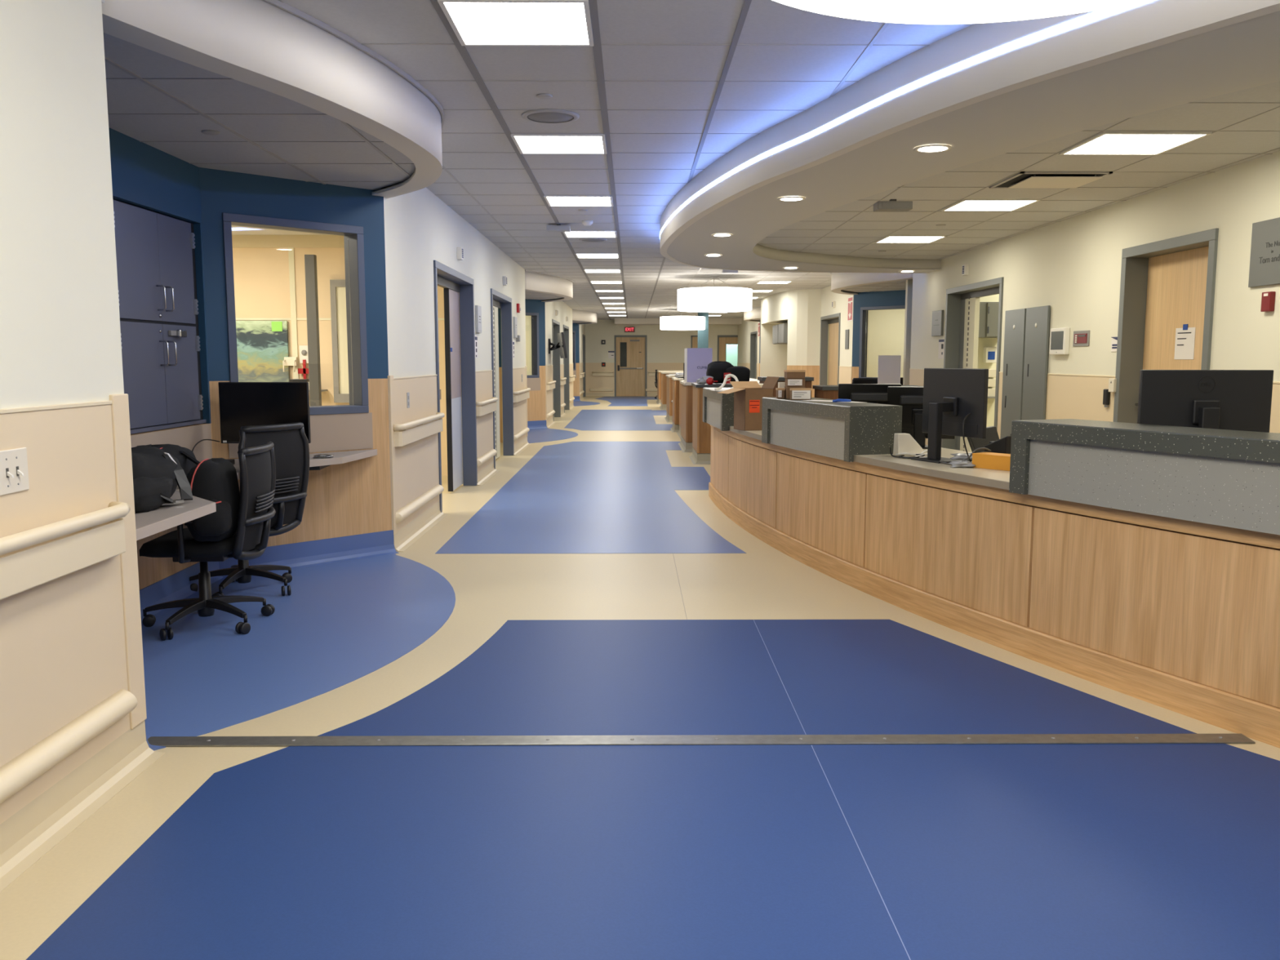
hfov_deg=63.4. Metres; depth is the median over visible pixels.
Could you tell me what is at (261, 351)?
painting
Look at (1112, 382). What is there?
wall holder
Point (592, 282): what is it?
diffuser
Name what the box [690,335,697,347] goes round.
door
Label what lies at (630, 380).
door
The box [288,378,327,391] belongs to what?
shelf
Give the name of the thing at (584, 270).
recessed light
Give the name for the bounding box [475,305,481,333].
room sign
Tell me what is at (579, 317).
soffit
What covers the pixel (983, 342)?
wall
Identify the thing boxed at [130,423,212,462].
backsplash
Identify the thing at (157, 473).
backpack
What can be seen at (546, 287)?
soffit
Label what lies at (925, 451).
cable
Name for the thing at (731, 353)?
wall
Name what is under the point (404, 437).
handrail
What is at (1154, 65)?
soffit
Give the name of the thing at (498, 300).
door
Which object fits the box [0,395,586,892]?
baseboard
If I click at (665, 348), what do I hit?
wall
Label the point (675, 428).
countertop
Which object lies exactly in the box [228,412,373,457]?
backsplash
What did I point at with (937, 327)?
room sign
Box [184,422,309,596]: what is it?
chair
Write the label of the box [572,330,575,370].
window
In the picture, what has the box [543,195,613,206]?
recessed light
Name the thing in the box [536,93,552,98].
cap
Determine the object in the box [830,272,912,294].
soffit
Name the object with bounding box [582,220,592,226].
smoke detector
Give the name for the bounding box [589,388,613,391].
bumper cover
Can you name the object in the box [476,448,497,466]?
bumper cover
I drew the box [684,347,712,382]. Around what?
carton
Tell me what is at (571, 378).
handrail
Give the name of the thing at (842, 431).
countertop
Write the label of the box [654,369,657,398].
chair
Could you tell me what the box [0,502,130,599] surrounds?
handrail
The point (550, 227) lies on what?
vent
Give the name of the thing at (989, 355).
soap dispenser
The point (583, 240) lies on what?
grille
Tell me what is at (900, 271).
recessed light
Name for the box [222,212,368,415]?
window
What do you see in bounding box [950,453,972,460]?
wrapping
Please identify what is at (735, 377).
hose
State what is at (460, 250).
box
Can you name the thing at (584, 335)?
door
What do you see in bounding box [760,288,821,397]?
wall
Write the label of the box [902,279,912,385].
wall
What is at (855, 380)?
chair
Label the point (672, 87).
ceiling
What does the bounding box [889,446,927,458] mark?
cable
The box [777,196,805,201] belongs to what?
recessed light
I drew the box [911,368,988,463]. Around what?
computer monitor
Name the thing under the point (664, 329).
diffuser
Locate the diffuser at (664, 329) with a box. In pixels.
[663,328,702,330]
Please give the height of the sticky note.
0.110 m
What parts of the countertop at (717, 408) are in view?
leg, panel, leg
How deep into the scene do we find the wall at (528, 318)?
24.77 m
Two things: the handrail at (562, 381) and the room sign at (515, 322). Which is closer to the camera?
the room sign at (515, 322)
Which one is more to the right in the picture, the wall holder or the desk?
the wall holder
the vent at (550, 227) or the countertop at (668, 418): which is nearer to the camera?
the vent at (550, 227)
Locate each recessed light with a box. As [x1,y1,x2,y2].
[437,0,593,46]
[510,133,606,154]
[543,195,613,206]
[563,230,617,237]
[574,253,619,257]
[583,269,621,272]
[589,280,622,284]
[594,289,623,292]
[598,297,624,298]
[601,302,625,304]
[704,254,722,256]
[711,233,733,236]
[751,289,773,292]
[755,280,792,284]
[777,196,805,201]
[782,266,798,269]
[899,271,915,272]
[914,144,951,152]
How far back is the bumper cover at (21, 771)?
2.98 m
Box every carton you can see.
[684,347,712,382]
[775,387,785,398]
[777,382,785,387]
[783,369,805,378]
[784,386,804,399]
[785,378,804,386]
[790,387,811,399]
[972,452,1010,471]
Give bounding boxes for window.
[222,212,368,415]
[525,312,539,377]
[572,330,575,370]
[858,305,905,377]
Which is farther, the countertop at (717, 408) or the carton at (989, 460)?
the countertop at (717, 408)
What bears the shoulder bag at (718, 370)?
on the countertop at (701, 431)
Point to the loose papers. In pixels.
(802, 400)
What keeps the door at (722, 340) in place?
in the wall at (665, 348)
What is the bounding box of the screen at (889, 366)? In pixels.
[877,355,901,383]
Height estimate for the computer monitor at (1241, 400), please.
0.512 m
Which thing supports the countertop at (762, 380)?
on the floor
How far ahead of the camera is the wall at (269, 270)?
11.80 m
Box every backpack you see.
[131,446,192,511]
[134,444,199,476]
[186,457,239,542]
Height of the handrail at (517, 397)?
0.159 m
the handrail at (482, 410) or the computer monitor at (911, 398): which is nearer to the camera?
the computer monitor at (911, 398)
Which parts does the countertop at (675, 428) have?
panel, panel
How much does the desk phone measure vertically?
0.163 m
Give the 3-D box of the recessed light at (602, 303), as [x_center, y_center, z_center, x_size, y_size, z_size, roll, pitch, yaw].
[-0.666,-4.450,26.115,0.585,0.012,0.585,0,7,0]
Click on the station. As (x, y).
(1180, 616)
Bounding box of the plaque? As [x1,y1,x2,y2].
[1248,217,1279,287]
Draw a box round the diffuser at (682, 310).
[679,309,750,312]
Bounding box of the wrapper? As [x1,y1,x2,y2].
[312,453,333,457]
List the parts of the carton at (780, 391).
lid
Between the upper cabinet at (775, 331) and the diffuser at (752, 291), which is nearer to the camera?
the diffuser at (752, 291)
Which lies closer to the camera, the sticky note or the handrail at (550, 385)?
the sticky note
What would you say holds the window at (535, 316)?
in the wall at (69, 642)
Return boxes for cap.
[201,129,219,135]
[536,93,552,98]
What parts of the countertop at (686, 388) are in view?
panel, panel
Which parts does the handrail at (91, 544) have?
rail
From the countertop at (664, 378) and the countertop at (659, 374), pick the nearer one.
the countertop at (664, 378)
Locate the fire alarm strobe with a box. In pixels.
[516,303,521,312]
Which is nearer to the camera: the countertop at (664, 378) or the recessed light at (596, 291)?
the recessed light at (596, 291)
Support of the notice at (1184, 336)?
attached to the door at (1166, 285)
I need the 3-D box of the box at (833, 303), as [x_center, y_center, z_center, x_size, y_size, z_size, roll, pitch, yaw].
[3.623,-3.282,19.378,0.049,0.115,0.110,0,7,0]
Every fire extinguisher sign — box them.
[758,322,759,337]
[847,296,853,321]
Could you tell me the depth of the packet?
6.60 m
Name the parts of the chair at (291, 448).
arm, arm, arm, arm, frame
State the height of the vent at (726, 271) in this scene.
0.035 m
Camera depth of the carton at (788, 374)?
7.08 m
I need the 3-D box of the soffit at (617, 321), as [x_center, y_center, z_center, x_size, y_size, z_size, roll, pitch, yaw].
[1.314,-5.571,36.461,4.400,0.190,1.300,0,7,0]
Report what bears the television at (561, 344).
attached to the wall at (69, 642)
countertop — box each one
[656,370,683,404]
[659,371,683,409]
[664,374,675,422]
[670,377,751,431]
[675,378,759,439]
[678,381,759,452]
[688,382,759,464]
[702,387,733,431]
[728,426,1009,489]
[757,376,813,396]
[761,396,902,462]
[812,385,923,399]
[1008,418,1279,534]
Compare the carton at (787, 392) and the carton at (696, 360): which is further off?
the carton at (696, 360)
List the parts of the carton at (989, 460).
lid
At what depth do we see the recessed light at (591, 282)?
18.84 m
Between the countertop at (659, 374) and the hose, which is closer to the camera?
the hose
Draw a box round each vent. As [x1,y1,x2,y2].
[549,226,566,229]
[724,270,736,272]
[882,202,908,207]
[989,171,1112,188]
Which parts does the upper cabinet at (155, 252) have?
door, door, handle, handle, rail, handle, handle, door, door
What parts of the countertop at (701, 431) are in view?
panel, panel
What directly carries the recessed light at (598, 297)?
in the ceiling
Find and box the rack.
[987,368,995,398]
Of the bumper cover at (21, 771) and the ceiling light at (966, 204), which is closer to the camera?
the bumper cover at (21, 771)
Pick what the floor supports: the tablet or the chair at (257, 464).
the chair at (257, 464)
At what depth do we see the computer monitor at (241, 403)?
6.16 m
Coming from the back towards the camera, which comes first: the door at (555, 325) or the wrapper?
the door at (555, 325)
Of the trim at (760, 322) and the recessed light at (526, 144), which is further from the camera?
the trim at (760, 322)
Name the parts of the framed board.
panel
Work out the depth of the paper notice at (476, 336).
11.15 m
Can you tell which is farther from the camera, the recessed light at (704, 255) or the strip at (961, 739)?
the recessed light at (704, 255)
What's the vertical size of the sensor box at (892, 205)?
0.075 m
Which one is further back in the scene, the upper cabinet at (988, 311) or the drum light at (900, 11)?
the upper cabinet at (988, 311)
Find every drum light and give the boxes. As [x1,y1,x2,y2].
[660,311,705,330]
[677,276,751,312]
[773,0,1146,24]
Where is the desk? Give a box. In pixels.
[134,448,377,540]
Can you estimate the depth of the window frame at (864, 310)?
17.73 m
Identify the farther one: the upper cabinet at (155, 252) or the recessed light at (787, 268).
the recessed light at (787, 268)
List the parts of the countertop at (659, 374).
panel, panel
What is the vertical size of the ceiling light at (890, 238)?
0.012 m
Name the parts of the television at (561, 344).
wall plate, swing arm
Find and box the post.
[304,254,321,406]
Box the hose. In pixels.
[714,373,738,390]
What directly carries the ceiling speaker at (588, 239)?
attached to the ceiling
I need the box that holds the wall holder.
[1108,378,1116,392]
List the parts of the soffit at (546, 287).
edge trim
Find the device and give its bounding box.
[967,426,999,453]
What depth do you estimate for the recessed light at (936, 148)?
5.39 m
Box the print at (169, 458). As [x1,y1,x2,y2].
[164,452,177,464]
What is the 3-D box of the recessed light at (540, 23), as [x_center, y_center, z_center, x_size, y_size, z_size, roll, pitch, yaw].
[-0.495,-1.897,4.305,0.585,0.012,0.585,0,7,0]
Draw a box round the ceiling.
[231,0,973,319]
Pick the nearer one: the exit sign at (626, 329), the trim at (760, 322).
the trim at (760, 322)
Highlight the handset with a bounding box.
[1102,389,1110,407]
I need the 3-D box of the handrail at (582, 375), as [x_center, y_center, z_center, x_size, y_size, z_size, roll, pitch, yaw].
[-1.904,-3.477,34.315,0.080,0.159,2.042,0,7,0]
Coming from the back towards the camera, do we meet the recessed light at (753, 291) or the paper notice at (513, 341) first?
the recessed light at (753, 291)
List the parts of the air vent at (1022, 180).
panel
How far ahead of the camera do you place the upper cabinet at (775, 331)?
23.15 m
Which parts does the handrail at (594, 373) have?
rail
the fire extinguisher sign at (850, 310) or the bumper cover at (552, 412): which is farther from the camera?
the bumper cover at (552, 412)
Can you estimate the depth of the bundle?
13.29 m
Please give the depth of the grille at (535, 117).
5.96 m
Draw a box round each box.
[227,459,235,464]
[457,247,463,260]
[502,275,506,285]
[546,223,570,231]
[601,339,605,344]
[717,376,778,431]
[721,269,737,273]
[831,301,835,307]
[873,199,912,212]
[961,264,968,275]
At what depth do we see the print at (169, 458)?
4.49 m
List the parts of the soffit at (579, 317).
edge trim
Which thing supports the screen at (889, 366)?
on the floor
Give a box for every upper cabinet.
[112,199,206,434]
[772,324,787,344]
[777,323,787,343]
[978,302,999,337]
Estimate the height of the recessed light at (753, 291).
0.012 m
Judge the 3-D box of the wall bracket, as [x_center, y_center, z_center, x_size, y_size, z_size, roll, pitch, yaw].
[-3.993,-1.319,11.825,0.140,0.170,0.113,0,7,0]
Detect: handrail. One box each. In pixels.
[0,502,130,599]
[393,412,444,446]
[475,396,497,416]
[513,387,530,402]
[546,380,555,390]
[560,377,566,385]
[568,374,575,382]
[580,372,585,377]
[591,371,613,376]
[648,371,655,376]
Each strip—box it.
[147,733,1255,746]
[659,0,1152,239]
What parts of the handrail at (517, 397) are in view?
rail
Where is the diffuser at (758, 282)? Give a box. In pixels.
[758,281,789,283]
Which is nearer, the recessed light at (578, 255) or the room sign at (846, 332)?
the recessed light at (578, 255)
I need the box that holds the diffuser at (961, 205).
[946,200,1032,210]
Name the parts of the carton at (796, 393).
lid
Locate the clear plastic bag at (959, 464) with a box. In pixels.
[947,460,975,467]
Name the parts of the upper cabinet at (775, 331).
door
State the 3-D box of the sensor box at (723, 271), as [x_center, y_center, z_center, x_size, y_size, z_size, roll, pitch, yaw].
[1.393,-3.239,16.041,0.240,0.075,0.144,0,7,0]
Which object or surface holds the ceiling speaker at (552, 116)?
attached to the ceiling
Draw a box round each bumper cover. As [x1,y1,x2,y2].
[0,688,137,804]
[395,484,444,524]
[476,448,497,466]
[513,426,529,441]
[546,409,555,417]
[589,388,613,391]
[645,388,657,391]
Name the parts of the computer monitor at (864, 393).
carry handle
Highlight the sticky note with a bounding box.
[271,321,282,331]
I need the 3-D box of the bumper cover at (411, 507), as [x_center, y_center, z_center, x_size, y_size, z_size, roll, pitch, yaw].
[-1.713,0.175,8.142,0.048,0.090,1.676,0,7,0]
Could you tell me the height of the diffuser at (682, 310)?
0.004 m
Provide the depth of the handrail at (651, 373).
37.26 m
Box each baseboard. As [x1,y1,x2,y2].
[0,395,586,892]
[585,392,657,396]
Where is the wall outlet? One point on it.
(407, 393)
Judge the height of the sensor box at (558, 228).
0.075 m
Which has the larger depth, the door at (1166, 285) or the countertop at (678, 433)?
the countertop at (678, 433)
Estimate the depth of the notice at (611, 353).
37.21 m
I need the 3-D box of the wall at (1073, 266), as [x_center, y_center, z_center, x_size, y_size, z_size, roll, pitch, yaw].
[3.726,-2.029,17.160,0.140,2.740,40.500,0,7,0]
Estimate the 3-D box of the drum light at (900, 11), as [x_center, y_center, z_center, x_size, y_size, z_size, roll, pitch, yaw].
[0.739,-1.337,1.913,1.280,0.570,1.280,0,7,0]
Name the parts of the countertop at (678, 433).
panel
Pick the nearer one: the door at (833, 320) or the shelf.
the shelf
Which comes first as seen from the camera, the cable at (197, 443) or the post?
the cable at (197, 443)
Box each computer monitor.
[217,382,311,443]
[838,383,901,404]
[887,386,955,448]
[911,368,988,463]
[1137,369,1273,432]
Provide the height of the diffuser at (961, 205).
0.006 m
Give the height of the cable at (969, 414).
0.266 m
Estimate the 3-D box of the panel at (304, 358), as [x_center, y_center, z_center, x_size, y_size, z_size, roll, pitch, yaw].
[-3.833,-1.337,11.858,0.160,0.400,0.045,0,7,0]
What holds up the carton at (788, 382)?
on the carton at (787, 392)
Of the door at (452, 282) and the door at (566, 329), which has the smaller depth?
the door at (452, 282)
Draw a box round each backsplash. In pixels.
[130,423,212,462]
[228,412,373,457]
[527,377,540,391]
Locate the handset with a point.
(1106, 395)
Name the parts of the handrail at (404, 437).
rail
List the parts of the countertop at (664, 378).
panel, panel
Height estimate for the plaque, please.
0.385 m
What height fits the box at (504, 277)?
0.115 m
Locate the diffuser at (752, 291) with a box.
[751,290,770,292]
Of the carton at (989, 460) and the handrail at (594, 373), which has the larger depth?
the handrail at (594, 373)
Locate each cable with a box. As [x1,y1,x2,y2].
[191,439,219,451]
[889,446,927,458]
[895,449,927,457]
[939,447,991,464]
[962,413,971,462]
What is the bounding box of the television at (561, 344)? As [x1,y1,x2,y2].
[548,332,567,358]
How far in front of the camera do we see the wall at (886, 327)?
20.84 m
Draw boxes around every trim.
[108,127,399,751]
[497,298,548,442]
[572,323,580,401]
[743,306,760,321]
[759,321,760,376]
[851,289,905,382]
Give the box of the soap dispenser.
[982,346,996,362]
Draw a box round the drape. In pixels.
[674,373,683,377]
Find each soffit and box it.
[101,0,444,198]
[524,269,573,302]
[572,309,597,324]
[614,318,742,324]
[660,0,1279,273]
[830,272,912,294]
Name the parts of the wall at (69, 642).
wainscot panel, wainscot panel, wainscot panel, wainscot panel, wainscot panel, wainscot panel, wainscot panel, wainscot panel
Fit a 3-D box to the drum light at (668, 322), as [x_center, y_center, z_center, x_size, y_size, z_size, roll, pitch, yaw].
[1.209,-4.551,29.380,1.280,0.570,1.280,0,7,0]
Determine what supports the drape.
on the countertop at (675, 428)
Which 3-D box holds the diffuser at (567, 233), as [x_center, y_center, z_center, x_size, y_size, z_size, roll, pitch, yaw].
[-0.552,-2.749,11.575,0.545,0.006,0.545,0,7,0]
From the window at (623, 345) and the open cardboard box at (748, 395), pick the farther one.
the window at (623, 345)
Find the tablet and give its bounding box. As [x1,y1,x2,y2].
[1048,327,1070,355]
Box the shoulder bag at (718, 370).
[706,360,750,383]
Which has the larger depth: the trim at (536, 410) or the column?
the column
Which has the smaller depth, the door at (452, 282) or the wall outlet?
the wall outlet
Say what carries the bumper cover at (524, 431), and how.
attached to the wall at (69, 642)
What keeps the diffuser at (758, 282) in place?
attached to the recessed light at (759, 282)
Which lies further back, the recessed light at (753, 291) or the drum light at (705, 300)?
the recessed light at (753, 291)
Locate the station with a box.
[708,424,1279,748]
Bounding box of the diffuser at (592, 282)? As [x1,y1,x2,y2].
[591,281,621,283]
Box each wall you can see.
[0,0,585,824]
[231,235,462,475]
[525,315,532,375]
[585,320,737,396]
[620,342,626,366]
[725,344,737,366]
[737,151,1279,444]
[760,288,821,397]
[826,308,905,385]
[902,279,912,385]
[977,293,999,426]
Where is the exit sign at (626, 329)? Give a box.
[624,327,635,332]
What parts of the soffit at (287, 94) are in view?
edge trim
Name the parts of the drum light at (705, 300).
lamp shade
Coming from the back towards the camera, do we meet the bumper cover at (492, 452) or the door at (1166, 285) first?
the bumper cover at (492, 452)
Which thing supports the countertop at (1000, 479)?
on the station
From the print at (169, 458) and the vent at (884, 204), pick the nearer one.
the print at (169, 458)
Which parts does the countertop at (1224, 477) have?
leg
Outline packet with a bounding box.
[832,398,851,402]
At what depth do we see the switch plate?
2.79 m
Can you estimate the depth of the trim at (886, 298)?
17.63 m
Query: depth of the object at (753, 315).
28.53 m
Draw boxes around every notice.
[475,335,477,357]
[512,341,514,358]
[608,351,614,358]
[937,338,944,358]
[1111,337,1117,351]
[1173,324,1195,359]
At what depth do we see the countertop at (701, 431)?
13.35 m
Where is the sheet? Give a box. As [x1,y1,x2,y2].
[708,388,725,391]
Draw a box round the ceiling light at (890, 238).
[874,235,946,243]
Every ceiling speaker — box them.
[521,108,579,124]
[578,237,607,241]
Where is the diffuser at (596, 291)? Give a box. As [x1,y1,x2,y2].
[595,290,622,292]
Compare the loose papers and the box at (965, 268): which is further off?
the box at (965, 268)
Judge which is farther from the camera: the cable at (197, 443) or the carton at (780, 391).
the carton at (780, 391)
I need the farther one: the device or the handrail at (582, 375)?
the handrail at (582, 375)
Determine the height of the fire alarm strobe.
0.130 m
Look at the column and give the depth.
29.63 m
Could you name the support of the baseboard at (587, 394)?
attached to the wall at (665, 348)
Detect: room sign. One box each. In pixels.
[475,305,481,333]
[512,316,517,337]
[844,328,848,349]
[931,310,943,336]
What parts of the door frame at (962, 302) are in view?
panel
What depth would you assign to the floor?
3.35 m
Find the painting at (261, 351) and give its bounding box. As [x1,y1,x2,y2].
[235,320,289,382]
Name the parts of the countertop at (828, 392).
panel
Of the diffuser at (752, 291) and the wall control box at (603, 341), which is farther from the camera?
the wall control box at (603, 341)
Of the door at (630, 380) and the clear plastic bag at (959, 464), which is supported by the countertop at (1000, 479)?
the clear plastic bag at (959, 464)
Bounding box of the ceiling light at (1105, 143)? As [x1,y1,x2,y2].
[1058,131,1212,155]
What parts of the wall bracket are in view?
plate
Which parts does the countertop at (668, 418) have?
panel, panel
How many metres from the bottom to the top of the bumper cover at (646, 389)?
0.090 m
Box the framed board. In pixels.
[329,280,349,402]
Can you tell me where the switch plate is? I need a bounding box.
[0,447,29,495]
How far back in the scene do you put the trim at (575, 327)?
33.11 m
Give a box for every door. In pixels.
[433,260,477,512]
[490,288,514,469]
[551,319,560,422]
[563,324,569,413]
[582,334,585,397]
[614,335,647,396]
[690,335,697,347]
[717,335,737,361]
[750,331,757,378]
[819,312,840,385]
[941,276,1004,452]
[1113,228,1218,423]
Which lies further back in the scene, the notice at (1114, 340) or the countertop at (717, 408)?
the countertop at (717, 408)
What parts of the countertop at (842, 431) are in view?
leg, panel, leg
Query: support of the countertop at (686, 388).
on the floor
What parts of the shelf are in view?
equipment lid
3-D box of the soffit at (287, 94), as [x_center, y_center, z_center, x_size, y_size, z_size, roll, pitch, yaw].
[-1.847,-1.856,5.188,1.509,0.300,3.877,0,7,0]
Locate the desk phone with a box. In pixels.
[984,433,1011,453]
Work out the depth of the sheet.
9.11 m
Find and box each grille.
[527,111,573,122]
[582,239,604,241]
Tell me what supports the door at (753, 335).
in the wall at (1073, 266)
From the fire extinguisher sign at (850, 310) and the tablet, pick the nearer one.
the tablet
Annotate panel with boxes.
[297,345,308,378]
[1000,308,1026,439]
[1022,305,1050,420]
[1072,330,1089,346]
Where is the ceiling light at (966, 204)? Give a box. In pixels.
[941,198,1040,211]
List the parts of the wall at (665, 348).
wainscot panel, wainscot panel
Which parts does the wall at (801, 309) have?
wainscot panel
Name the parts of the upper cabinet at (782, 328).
door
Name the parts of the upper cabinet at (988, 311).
door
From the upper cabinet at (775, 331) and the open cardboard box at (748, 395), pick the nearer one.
the open cardboard box at (748, 395)
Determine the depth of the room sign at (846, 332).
18.22 m
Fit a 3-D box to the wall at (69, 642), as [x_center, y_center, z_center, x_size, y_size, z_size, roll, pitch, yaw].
[-1.873,-2.023,17.117,0.142,2.740,40.500,0,7,0]
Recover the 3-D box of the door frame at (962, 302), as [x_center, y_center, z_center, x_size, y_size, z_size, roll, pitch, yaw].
[3.799,-1.101,11.646,0.220,2.180,1.890,0,7,0]
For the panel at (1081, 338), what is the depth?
8.73 m
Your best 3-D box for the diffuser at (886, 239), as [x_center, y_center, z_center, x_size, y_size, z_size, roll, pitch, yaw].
[2.737,-2.443,10.509,0.545,0.006,0.545,0,7,0]
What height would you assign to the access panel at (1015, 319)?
1.480 m
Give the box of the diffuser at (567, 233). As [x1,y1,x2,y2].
[565,231,615,236]
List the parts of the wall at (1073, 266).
panel, panel, panel, panel, panel, panel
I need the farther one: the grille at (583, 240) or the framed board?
the grille at (583, 240)
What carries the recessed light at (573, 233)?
in the ceiling
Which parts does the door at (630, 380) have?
lite frame, kick plate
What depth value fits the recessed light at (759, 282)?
18.86 m
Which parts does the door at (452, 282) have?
kick panel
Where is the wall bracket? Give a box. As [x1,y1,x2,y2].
[282,356,297,372]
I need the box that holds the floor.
[0,395,1279,959]
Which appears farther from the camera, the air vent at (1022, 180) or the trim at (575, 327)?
the trim at (575, 327)
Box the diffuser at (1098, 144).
[1067,134,1200,153]
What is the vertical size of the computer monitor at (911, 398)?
0.384 m
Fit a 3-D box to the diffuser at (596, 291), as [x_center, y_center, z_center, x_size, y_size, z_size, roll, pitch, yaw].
[-0.628,-3.884,21.268,0.545,0.006,0.545,0,7,0]
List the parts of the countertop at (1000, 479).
white wall bracket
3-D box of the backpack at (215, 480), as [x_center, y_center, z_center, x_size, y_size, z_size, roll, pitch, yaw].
[-2.070,0.092,5.029,0.230,0.396,0.388,0,7,0]
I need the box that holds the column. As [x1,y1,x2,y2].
[697,311,708,347]
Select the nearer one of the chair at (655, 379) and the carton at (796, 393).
the carton at (796, 393)
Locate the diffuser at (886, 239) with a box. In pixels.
[880,236,941,242]
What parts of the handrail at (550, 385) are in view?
rail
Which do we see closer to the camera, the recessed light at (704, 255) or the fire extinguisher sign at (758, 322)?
the recessed light at (704, 255)
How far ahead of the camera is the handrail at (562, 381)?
24.27 m
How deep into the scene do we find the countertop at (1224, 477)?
3.99 m
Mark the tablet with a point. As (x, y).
(1059, 337)
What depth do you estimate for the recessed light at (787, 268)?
12.52 m
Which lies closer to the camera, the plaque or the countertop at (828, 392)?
the plaque
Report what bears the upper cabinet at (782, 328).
attached to the wall at (801, 309)
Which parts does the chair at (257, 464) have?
arm, armrest, arm, seat, arm, arm, frame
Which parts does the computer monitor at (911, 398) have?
carry handle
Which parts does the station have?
panel, panel, panel, panel, panel, rail, panel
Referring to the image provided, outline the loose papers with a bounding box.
[801,400,862,402]
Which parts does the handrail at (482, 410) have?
rail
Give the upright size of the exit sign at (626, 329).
0.190 m
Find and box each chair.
[138,440,275,640]
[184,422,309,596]
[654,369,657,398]
[851,377,877,383]
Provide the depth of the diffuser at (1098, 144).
5.84 m
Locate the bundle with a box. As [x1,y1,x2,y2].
[696,375,717,384]
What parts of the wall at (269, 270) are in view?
crown, rail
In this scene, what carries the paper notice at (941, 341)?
attached to the wall at (1073, 266)
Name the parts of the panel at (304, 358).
plate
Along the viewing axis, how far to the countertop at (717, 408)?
8.94 m
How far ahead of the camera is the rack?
12.94 m
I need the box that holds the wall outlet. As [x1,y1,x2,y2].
[406,392,409,408]
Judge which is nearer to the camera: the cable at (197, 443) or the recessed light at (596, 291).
the cable at (197, 443)
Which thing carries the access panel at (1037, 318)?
attached to the wall at (1073, 266)
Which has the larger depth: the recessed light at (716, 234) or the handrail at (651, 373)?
the handrail at (651, 373)
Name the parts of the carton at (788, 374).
lid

